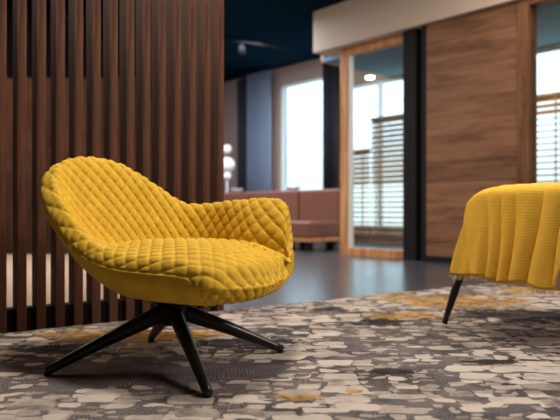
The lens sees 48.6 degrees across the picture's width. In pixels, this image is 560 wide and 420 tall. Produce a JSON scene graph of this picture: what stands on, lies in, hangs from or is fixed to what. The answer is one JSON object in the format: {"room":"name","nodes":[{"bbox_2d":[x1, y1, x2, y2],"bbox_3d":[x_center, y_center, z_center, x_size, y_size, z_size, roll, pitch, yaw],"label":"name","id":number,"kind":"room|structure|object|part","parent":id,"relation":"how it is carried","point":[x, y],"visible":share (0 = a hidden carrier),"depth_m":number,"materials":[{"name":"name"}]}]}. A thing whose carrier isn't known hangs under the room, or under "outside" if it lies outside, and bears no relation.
{"room":"office lounge","nodes":[
{"label":"office lounge","id":0,"kind":"room"},
{"bbox_2d":[7,77,135,253],"bbox_3d":[-4.800,-0.500,7.060,6.400,2.000,0.120,0,0,0],"label":"wall","id":1,"kind":"structure","parent":0,"point":[9,79],"depth_m":7.00,"materials":[{"name":"brown wood"}]},
{"bbox_2d":[7,0,135,76],"bbox_3d":[-4.800,-2.000,7.060,6.400,1.000,0.160,0,0,0],"label":"trim","id":2,"kind":"structure","parent":1,"relation":"attached to","point":[9,2],"depth_m":6.98,"materials":[{"name":"black paint"}]},
{"bbox_2d":[150,0,339,100],"bbox_3d":[0.500,-2.550,8.554,17.000,0.100,23.109,0,0,0],"label":"ceiling","id":3,"kind":"structure","parent":0,"point":[285,23],"depth_m":8.73,"materials":[{"name":"blue paint"}]},
{"bbox_2d":[150,25,290,55],"bbox_3d":[-0.849,-2.388,8.944,2.365,0.223,0.122,0,0,-30],"label":"track light","id":4,"kind":"object","parent":3,"relation":"attached to","point":[242,51],"visible":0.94,"depth_m":9.15,"materials":[{"name":"black paint"}]},
{"bbox_2d":[237,77,246,191],"bbox_3d":[-0.629,-0.975,11.392,0.093,2.910,0.440,0,0,-42],"label":"curtain","id":5,"kind":"object","parent":3,"relation":"hanging from","point":[241,83],"visible":0.44,"depth_m":11.44,"materials":[{"name":"black fabric"}]},
{"bbox_2d":[247,70,270,191],"bbox_3d":[-0.374,-0.975,10.960,0.092,2.910,0.605,0,0,-42],"label":"curtain","id":6,"kind":"object","parent":3,"relation":"hanging from","point":[258,84],"visible":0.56,"depth_m":10.92,"materials":[{"name":"blue fabric"}]},
{"bbox_2d":[322,63,337,188],"bbox_3d":[0.795,-0.975,9.811,0.093,2.910,0.286,0,0,-42],"label":"curtain","id":7,"kind":"object","parent":3,"relation":"hanging from","point":[329,72],"visible":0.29,"depth_m":9.79,"materials":[{"name":"black fabric"}]},
{"bbox_2d":[150,43,559,244],"bbox_3d":[0.409,-1.000,10.625,0.200,3.000,26.000,0,0,-42],"label":"wall","id":8,"kind":"structure","parent":0,"point":[311,69],"depth_m":10.97,"materials":[{"name":"beige paint"}]},
{"bbox_2d":[281,77,321,190],"bbox_3d":[0.396,-1.215,10.528,0.170,1.970,1.240,0,0,-42],"label":"window","id":9,"kind":"structure","parent":8,"relation":"in","point":[283,87],"depth_m":10.96,"materials":[{"name":"white paint"}]},
{"bbox_2d":[321,55,387,76],"bbox_3d":[1.080,-2.230,8.679,1.400,0.540,0.050,0,0,-42],"label":"trim","id":10,"kind":"structure","parent":8,"relation":"attached to","point":[322,56],"depth_m":8.41,"materials":[{"name":"beige paint"}]},
{"bbox_2d":[354,45,559,228],"bbox_3d":[2.428,-0.835,8.353,0.060,2.230,4.054,0,0,-42],"label":"window","id":11,"kind":"structure","parent":8,"relation":"in","point":[554,48],"depth_m":9.34,"materials":[{"name":"white paint"}]},
{"bbox_2d":[354,148,371,234],"bbox_3d":[1.162,-0.785,9.485,0.069,2.330,0.556,0,0,-42],"label":"blind","id":12,"kind":"object","parent":11,"relation":"attached to","point":[359,152],"visible":0.64,"depth_m":9.38,"materials":[{"name":"white paint"}]},
{"bbox_3d":[1.164,-0.900,9.488,0.060,0.040,0.556,0,0,-42],"label":"rail","id":13,"kind":"part","parent":12,"relation":"part of","materials":[{"name":"brown wood"}]},
{"bbox_2d":[370,78,402,236],"bbox_3d":[1.657,-0.785,8.935,0.069,2.330,0.884,0,0,-42],"label":"blind","id":14,"kind":"object","parent":11,"relation":"attached to","point":[398,117],"visible":0.66,"depth_m":9.05,"materials":[{"name":"white paint"}]},
{"bbox_3d":[1.444,-1.660,9.177,0.004,0.580,0.004,0,0,-42],"label":"lift cord","id":15,"kind":"part","parent":14,"relation":"part of","materials":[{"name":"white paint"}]},
{"bbox_3d":[1.659,-1.350,8.938,0.060,0.040,0.884,0,0,-42],"label":"rail","id":16,"kind":"part","parent":14,"relation":"part of","materials":[{"name":"brown wood"}]},
{"bbox_3d":[1.659,0.370,8.938,0.056,0.020,0.884,0,0,-42],"label":"rail","id":17,"kind":"part","parent":14,"relation":"part of","materials":[{"name":"brown wood"}]},
{"bbox_2d":[537,91,559,182],"bbox_3d":[3.216,-0.785,7.204,0.069,2.330,1.392,0,0,-42],"label":"blind","id":18,"kind":"object","parent":11,"relation":"attached to","point":[553,96],"visible":0.24,"depth_m":7.26,"materials":[{"name":"white paint"}]},
{"bbox_3d":[3.219,-1.350,7.206,0.060,0.040,1.392,0,0,-42],"label":"rail","id":19,"kind":"part","parent":18,"relation":"part of","materials":[{"name":"brown wood"}]},
{"bbox_2d":[224,241,493,309],"bbox_3d":[0.500,0.550,8.554,17.000,0.100,23.109,0,0,0],"label":"floor","id":20,"kind":"structure","parent":0,"point":[320,274],"depth_m":4.59,"materials":[{"name":"grey concrete"}]},
{"bbox_2d":[7,254,119,306],"bbox_3d":[-3.650,0.495,3.150,5.700,0.010,7.500,0,0,0],"label":"rug","id":21,"kind":"object","parent":20,"relation":"on","point":[9,256],"visible":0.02,"depth_m":4.25,"materials":[{"name":"beige fabric"}]},
{"bbox_2d":[0,0,223,333],"bbox_3d":[-1.190,-1.000,2.490,2.144,3.000,0.088,0,0,-34],"label":"screen","id":22,"kind":"object","parent":20,"relation":"on","point":[187,36],"visible":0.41,"depth_m":2.74,"materials":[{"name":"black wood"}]},
{"bbox_3d":[-1.198,0.453,2.497,2.138,0.095,0.066,0,0,-34],"label":"rail","id":23,"kind":"part","parent":22,"relation":"part of","materials":[{"name":"black wood"}]},
{"bbox_2d":[224,145,234,192],"bbox_3d":[-0.872,-0.287,10.200,0.280,1.575,0.280,0,0,0],"label":"globe lamp","id":24,"kind":"object","parent":20,"relation":"on","point":[229,164],"visible":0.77,"depth_m":10.14,"materials":[{"name":"white glass"}]},
{"bbox_3d":[-0.872,-0.560,10.200,0.150,0.150,0.150,0,0,0],"label":"globe","id":25,"kind":"part","parent":24,"relation":"part of","materials":[{"name":"white glass"}]},
{"bbox_3d":[-0.872,-1.000,10.200,0.150,0.150,0.150,0,0,0],"label":"globe","id":26,"kind":"part","parent":24,"relation":"part of","materials":[{"name":"white glass"}]},
{"bbox_3d":[-0.872,-0.740,10.200,0.260,0.260,0.260,0,0,0],"label":"globe","id":27,"kind":"part","parent":24,"relation":"part of","materials":[{"name":"white glass"}]},
{"bbox_2d":[224,192,249,200],"bbox_3d":[-0.893,0.117,9.210,0.670,0.765,0.888,0,0,-42],"label":"bench sofa","id":28,"kind":"object","parent":20,"relation":"on","point":[230,196],"visible":0.07,"depth_m":9.20,"materials":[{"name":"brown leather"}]},
{"bbox_2d":[250,190,300,247],"bbox_3d":[-0.237,0.117,8.481,0.670,0.765,1.027,0,0,-42],"label":"bench sofa","id":29,"kind":"object","parent":20,"relation":"on","point":[291,198],"visible":0.2,"depth_m":8.34,"materials":[{"name":"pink leather"}]},
{"bbox_3d":[-0.048,0.033,8.652,0.160,0.595,1.027,0,0,-42],"label":"backrest","id":30,"kind":"part","parent":29,"relation":"part of","materials":[{"name":"brown leather"}]},
{"bbox_2d":[0,283,559,419],"bbox_3d":[1.224,0.494,1.493,5.320,0.012,4.200,0,0,-34],"label":"rug","id":31,"kind":"object","parent":20,"relation":"on","point":[391,356],"visible":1,"depth_m":1.92,"materials":[{"name":"carpet"}]},
{"bbox_2d":[41,156,293,397],"bbox_3d":[-0.371,0.147,2.065,0.850,0.682,0.709,0,0,23],"label":"armchair","id":32,"kind":"object","parent":31,"relation":"on","point":[136,239],"visible":1,"depth_m":1.97,"materials":[{"name":"yellow fabric"}]},
{"bbox_3d":[-0.529,0.395,1.925,0.386,0.187,0.050,0,0,-28],"label":"leg","id":33,"kind":"part","parent":32,"relation":"part of","materials":[{"name":"black metal"}]},
{"bbox_3d":[-0.422,0.395,2.164,0.050,0.185,0.307,0,0,-27],"label":"leg","id":34,"kind":"part","parent":32,"relation":"part of","materials":[{"name":"black metal"}]},
{"bbox_3d":[-0.260,0.394,1.811,0.050,0.187,0.433,0,0,-23],"label":"leg","id":35,"kind":"part","parent":32,"relation":"part of","materials":[{"name":"black metal"}]},
{"bbox_3d":[-0.163,0.395,2.067,0.367,0.186,0.050,0,0,-14],"label":"leg","id":36,"kind":"part","parent":32,"relation":"part of","materials":[{"name":"black metal"}]},
{"bbox_2d":[442,270,559,323],"bbox_3d":[1.208,0.204,2.510,0.812,0.564,0.711,0,0,-27],"label":"armchair","id":37,"kind":"object","parent":31,"relation":"on","point":[456,285],"visible":0.06,"depth_m":2.61,"materials":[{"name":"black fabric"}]},
{"bbox_3d":[0.742,0.360,2.631,0.104,0.252,0.042,0,0,29],"label":"leg","id":38,"kind":"part","parent":37,"relation":"part of","materials":[{"name":"black metal"}]},
{"bbox_2d":[449,182,559,294],"bbox_3d":[0.924,0.095,2.263,0.248,0.388,0.615,0,0,-27],"label":"throw blanket","id":39,"kind":"object","parent":37,"relation":"on","point":[509,234],"visible":1,"depth_m":2.24,"materials":[{"name":"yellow fabric"}]},
{"bbox_3d":[0.912,0.103,2.354,0.120,0.363,0.622,0,0,-27],"label":"backrest","id":40,"kind":"part","parent":37,"relation":"part of","materials":[{"name":"beige fabric"}]},
{"bbox_2d":[291,189,339,251],"bbox_3d":[0.358,0.117,7.820,0.670,0.765,0.715,0,0,-42],"label":"bench sofa","id":41,"kind":"object","parent":20,"relation":"on","point":[319,221],"visible":0.73,"depth_m":7.71,"materials":[{"name":"pink leather"}]},
{"bbox_3d":[0.343,0.440,7.486,0.060,0.120,0.100,0,0,-42],"label":"leg","id":42,"kind":"part","parent":41,"relation":"part of","materials":[{"name":"black paint"}]},
{"bbox_3d":[0.314,0.235,7.779,0.550,0.190,0.715,0,0,-42],"label":"seat","id":43,"kind":"part","parent":41,"relation":"part of","materials":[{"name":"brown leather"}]},
{"bbox_3d":[0.321,0.355,7.786,0.530,0.050,0.715,0,0,-42],"label":"frame","id":44,"kind":"part","parent":41,"relation":"part of","materials":[{"name":"brown wood"}]},
{"bbox_3d":[0.548,0.033,7.990,0.160,0.595,0.715,0,0,-42],"label":"backrest","id":45,"kind":"part","parent":41,"relation":"part of","materials":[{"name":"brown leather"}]},
{"bbox_3d":[0.632,0.440,7.747,0.060,0.120,0.100,0,0,-42],"label":"leg","id":46,"kind":"part","parent":41,"relation":"part of","materials":[{"name":"black paint"}]},
{"bbox_3d":[-0.621,0.105,10.708,2.586,0.790,2.812,0,0,0],"label":"countertop","id":47,"kind":"structure","parent":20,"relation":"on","visible":0},
{"bbox_2d":[229,188,242,191],"bbox_3d":[-0.774,-0.333,10.893,0.260,0.085,0.260,0,0,0],"label":"bowl","id":48,"kind":"object","parent":47,"relation":"on","point":[230,189],"visible":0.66,"depth_m":10.80,"materials":[{"name":"white ceramic"}]},
{"bbox_2d":[285,186,301,189],"bbox_3d":[0.212,-0.333,9.798,0.260,0.085,0.260,0,0,0],"label":"bowl","id":49,"kind":"object","parent":47,"relation":"on","point":[287,187],"visible":0.7,"depth_m":9.71,"materials":[{"name":"white ceramic"}]},
{"bbox_2d":[403,25,425,261],"bbox_3d":[1.386,-0.645,6.157,0.160,2.290,0.284,0,0,-42],"label":"column","id":50,"kind":"structure","parent":0,"point":[414,40],"depth_m":6.12,"materials":[{"name":"black paint"}]},
{"bbox_2d":[340,34,402,258],"bbox_3d":[1.010,-0.645,6.620,0.100,2.290,0.906,0,0,-42],"label":"door","id":51,"kind":"structure","parent":50,"relation":"attached to","point":[347,55],"depth_m":6.85,"materials":[{"name":"brown wood"}]},
{"bbox_2d":[313,0,517,57],"bbox_3d":[2.510,-2.025,4.954,0.340,0.470,6.000,0,0,-42],"label":"soffit","id":52,"kind":"structure","parent":0,"point":[349,23],"depth_m":6.40,"materials":[{"name":"beige paint"}]},
{"bbox_2d":[324,3,559,76],"bbox_3d":[4.007,-1.985,5.428,1.400,0.050,8.700,0,0,-42],"label":"ceiling","id":53,"kind":"structure","parent":0,"point":[388,62],"depth_m":7.76,"materials":[{"name":"blue paint"}]},
{"bbox_2d":[426,1,516,256],"bbox_3d":[1.779,-0.645,5.698,0.150,2.290,0.924,0,0,-42],"label":"wood wall panel","id":54,"kind":"object","parent":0,"point":[471,58],"visible":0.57,"depth_m":5.68,"materials":[{"name":"brown wood"}]},
{"bbox_2d":[426,256,452,263],"bbox_3d":[1.721,0.470,5.645,0.008,0.060,0.924,0,0,-42],"label":"baseboard","id":55,"kind":"structure","parent":54,"relation":"attached to","point":[438,259],"depth_m":5.87,"materials":[{"name":"black paint"}]},
{"bbox_3d":[4.481,-0.645,2.690,2.793,2.290,3.077,0,0,0],"label":"wall","id":56,"kind":"structure","parent":0,"visible":0},
{"bbox_2d":[517,0,559,183],"bbox_3d":[2.614,-0.645,4.763,0.160,2.290,1.583,0,0,-42],"label":"window","id":57,"kind":"structure","parent":56,"relation":"in","point":[526,9],"depth_m":5.26,"materials":[{"name":"brown wood"}]}
]}

